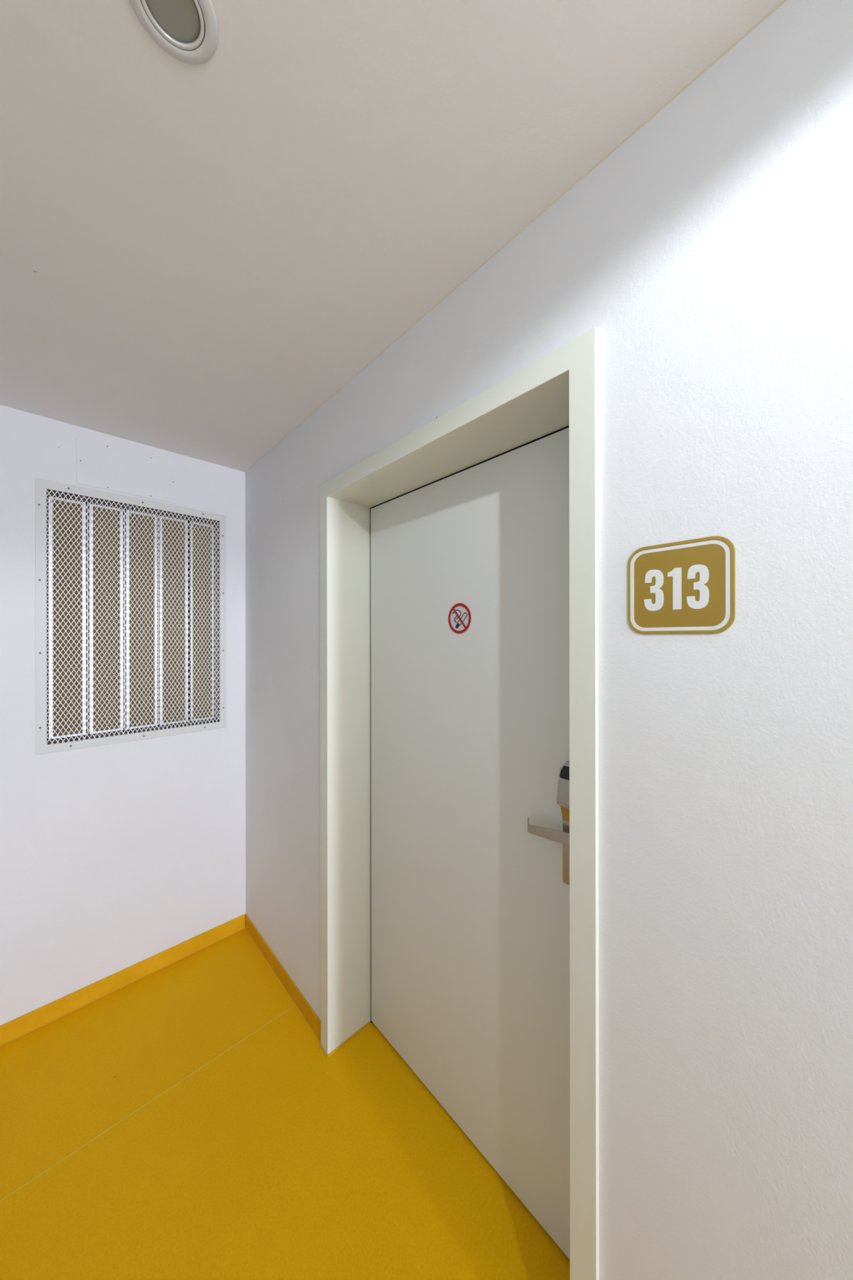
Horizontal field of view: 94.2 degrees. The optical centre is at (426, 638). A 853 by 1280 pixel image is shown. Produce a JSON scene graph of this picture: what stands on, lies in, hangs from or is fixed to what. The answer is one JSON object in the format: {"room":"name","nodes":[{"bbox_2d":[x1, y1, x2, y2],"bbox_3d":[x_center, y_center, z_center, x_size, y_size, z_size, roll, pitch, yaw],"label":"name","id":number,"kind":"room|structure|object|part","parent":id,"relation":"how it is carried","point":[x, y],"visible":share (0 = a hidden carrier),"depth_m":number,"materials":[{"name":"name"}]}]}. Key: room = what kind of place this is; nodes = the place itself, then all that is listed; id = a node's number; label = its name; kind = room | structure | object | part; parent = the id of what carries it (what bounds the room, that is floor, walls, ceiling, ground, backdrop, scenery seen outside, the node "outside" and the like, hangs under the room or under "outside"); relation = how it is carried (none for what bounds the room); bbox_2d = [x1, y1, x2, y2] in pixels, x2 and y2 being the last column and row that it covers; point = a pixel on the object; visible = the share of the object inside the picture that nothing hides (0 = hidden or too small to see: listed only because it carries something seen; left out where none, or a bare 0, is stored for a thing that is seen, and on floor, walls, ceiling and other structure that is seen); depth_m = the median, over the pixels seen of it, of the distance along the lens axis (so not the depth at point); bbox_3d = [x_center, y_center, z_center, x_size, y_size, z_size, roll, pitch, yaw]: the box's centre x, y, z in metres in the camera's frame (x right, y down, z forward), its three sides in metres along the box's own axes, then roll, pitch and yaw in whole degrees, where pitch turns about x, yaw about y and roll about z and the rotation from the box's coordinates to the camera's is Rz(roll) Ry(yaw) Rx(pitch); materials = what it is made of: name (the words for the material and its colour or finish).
{"room":"hotel corridor","nodes":[
{"label":"hotel corridor","id":0,"kind":"room"},
{"bbox_2d":[0,404,245,1025],"bbox_3d":[-1.380,0.318,1.746,1.550,2.367,0.140,0,0,-43],"label":"wall","id":1,"kind":"structure","parent":0,"point":[113,857],"depth_m":1.65,"materials":[{"name":"white paint"}]},
{"bbox_2d":[0,914,244,1045],"bbox_3d":[-1.382,1.466,1.643,1.205,0.071,0.007,0,0,-43],"label":"baseboard","id":2,"kind":"structure","parent":1,"relation":"attached to","point":[21,1025],"depth_m":1.68,"materials":[{"name":"yellow plastic"}]},
{"bbox_2d":[76,436,176,503],"bbox_3d":[-1.295,-0.725,1.728,0.349,0.190,0.004,0,0,-43],"label":"access cover","id":3,"kind":"object","parent":1,"relation":"attached to","point":[100,465],"visible":1,"depth_m":1.72,"materials":[{"name":"white metal"}]},
{"bbox_2d":[35,478,226,755],"bbox_3d":[-1.303,-0.086,1.808,0.683,1.068,0.135,0,0,-43],"label":"air vent","id":4,"kind":"object","parent":1,"relation":"in","point":[131,592],"visible":1,"depth_m":1.76,"materials":[{"name":"white metal"}]},
{"bbox_3d":[-1.512,-0.085,1.669,0.090,0.983,0.016,0,0,-43],"label":"filter panel","id":5,"kind":"part","parent":4,"relation":"part of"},
{"bbox_3d":[-1.419,-0.085,1.757,0.092,0.983,0.016,0,0,-43],"label":"filter panel","id":6,"kind":"part","parent":4,"relation":"part of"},
{"bbox_3d":[-1.326,-0.085,1.844,0.095,0.983,0.016,0,0,-43],"label":"filter panel","id":7,"kind":"part","parent":4,"relation":"part of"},
{"bbox_3d":[-1.234,-0.086,1.931,0.094,0.983,0.016,0,0,-43],"label":"filter panel","id":8,"kind":"part","parent":4,"relation":"part of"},
{"bbox_3d":[-1.143,-0.086,2.016,0.087,0.983,0.016,0,0,-43],"label":"filter panel","id":9,"kind":"part","parent":4,"relation":"part of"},
{"bbox_2d":[0,928,569,1279],"bbox_3d":[2.276,1.538,-1.933,1.835,0.080,10.268,0,0,-43],"label":"floor","id":10,"kind":"structure","parent":0,"point":[187,1120],"depth_m":1.16,"materials":[{"name":"yellow"}]},
{"bbox_2d":[0,0,783,471],"bbox_3d":[2.177,-0.909,-1.831,1.835,0.080,10.548,0,0,-43],"label":"ceiling","id":11,"kind":"structure","parent":0,"point":[195,260],"depth_m":0.73,"materials":[{"name":"white paint"}]},
{"bbox_2d":[128,0,217,64],"bbox_3d":[-0.348,-0.864,0.542,0.111,0.005,0.111,0,0,-43],"label":"recessed light","id":12,"kind":"object","parent":11,"relation":"in","point":[187,30],"visible":1,"depth_m":0.56,"materials":[{"name":"white paint"},{"name":"frosted glass"}]},
{"bbox_3d":[-0.348,-0.865,0.542,0.067,0.002,0.067,0,0,-43],"label":"lamp glass","id":13,"kind":"part","parent":12,"relation":"part of","materials":[{"name":"grey glass"}]},
{"bbox_2d":[244,0,852,1279],"bbox_3d":[2.620,0.314,-1.553,0.240,2.367,10.148,0,0,-43],"label":"wall","id":14,"kind":"structure","parent":0,"point":[709,255],"depth_m":0.60,"materials":[{"name":"white paint"}]},
{"bbox_2d":[244,914,320,1041],"bbox_3d":[-0.662,1.465,1.760,0.007,0.071,0.813,0,0,-43],"label":"baseboard","id":15,"kind":"structure","parent":14,"relation":"attached to","point":[306,1011],"depth_m":1.69,"materials":[{"name":"yellow plastic"}]},
{"bbox_2d":[320,326,599,1279],"bbox_3d":[0.046,0.468,1.171,0.250,2.064,1.020,0,0,-43],"label":"door","id":16,"kind":"structure","parent":14,"relation":"in","point":[460,907],"depth_m":1.14,"materials":[{"name":"white paint"}]},
{"bbox_2d":[447,602,471,634],"bbox_3d":[0.100,-0.061,1.205,0.001,0.098,0.098,0,0,-43],"label":"sticker","id":17,"kind":"object","parent":16,"relation":"attached to","point":[460,615],"visible":1,"depth_m":1.20,"materials":[{"name":"white"}]},
{"bbox_3d":[0.297,0.466,0.951,0.034,0.032,0.143,0,0,-43],"label":"lever handle","id":18,"kind":"part","parent":16,"relation":"part of","materials":[{"name":"metal"}]},
{"bbox_3d":[0.338,0.483,0.922,0.042,0.200,0.054,0,0,-43],"label":"handle plate","id":19,"kind":"part","parent":16,"relation":"part of","materials":[{"name":"metal"}]},
{"bbox_2d":[627,536,735,634],"bbox_3d":[0.397,-0.081,0.629,0.009,0.148,0.149,0,0,-43],"label":"number sign","id":20,"kind":"object","parent":14,"relation":"attached to","point":[685,586],"visible":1,"depth_m":0.62,"materials":[{"name":"gold metal"}]}
]}

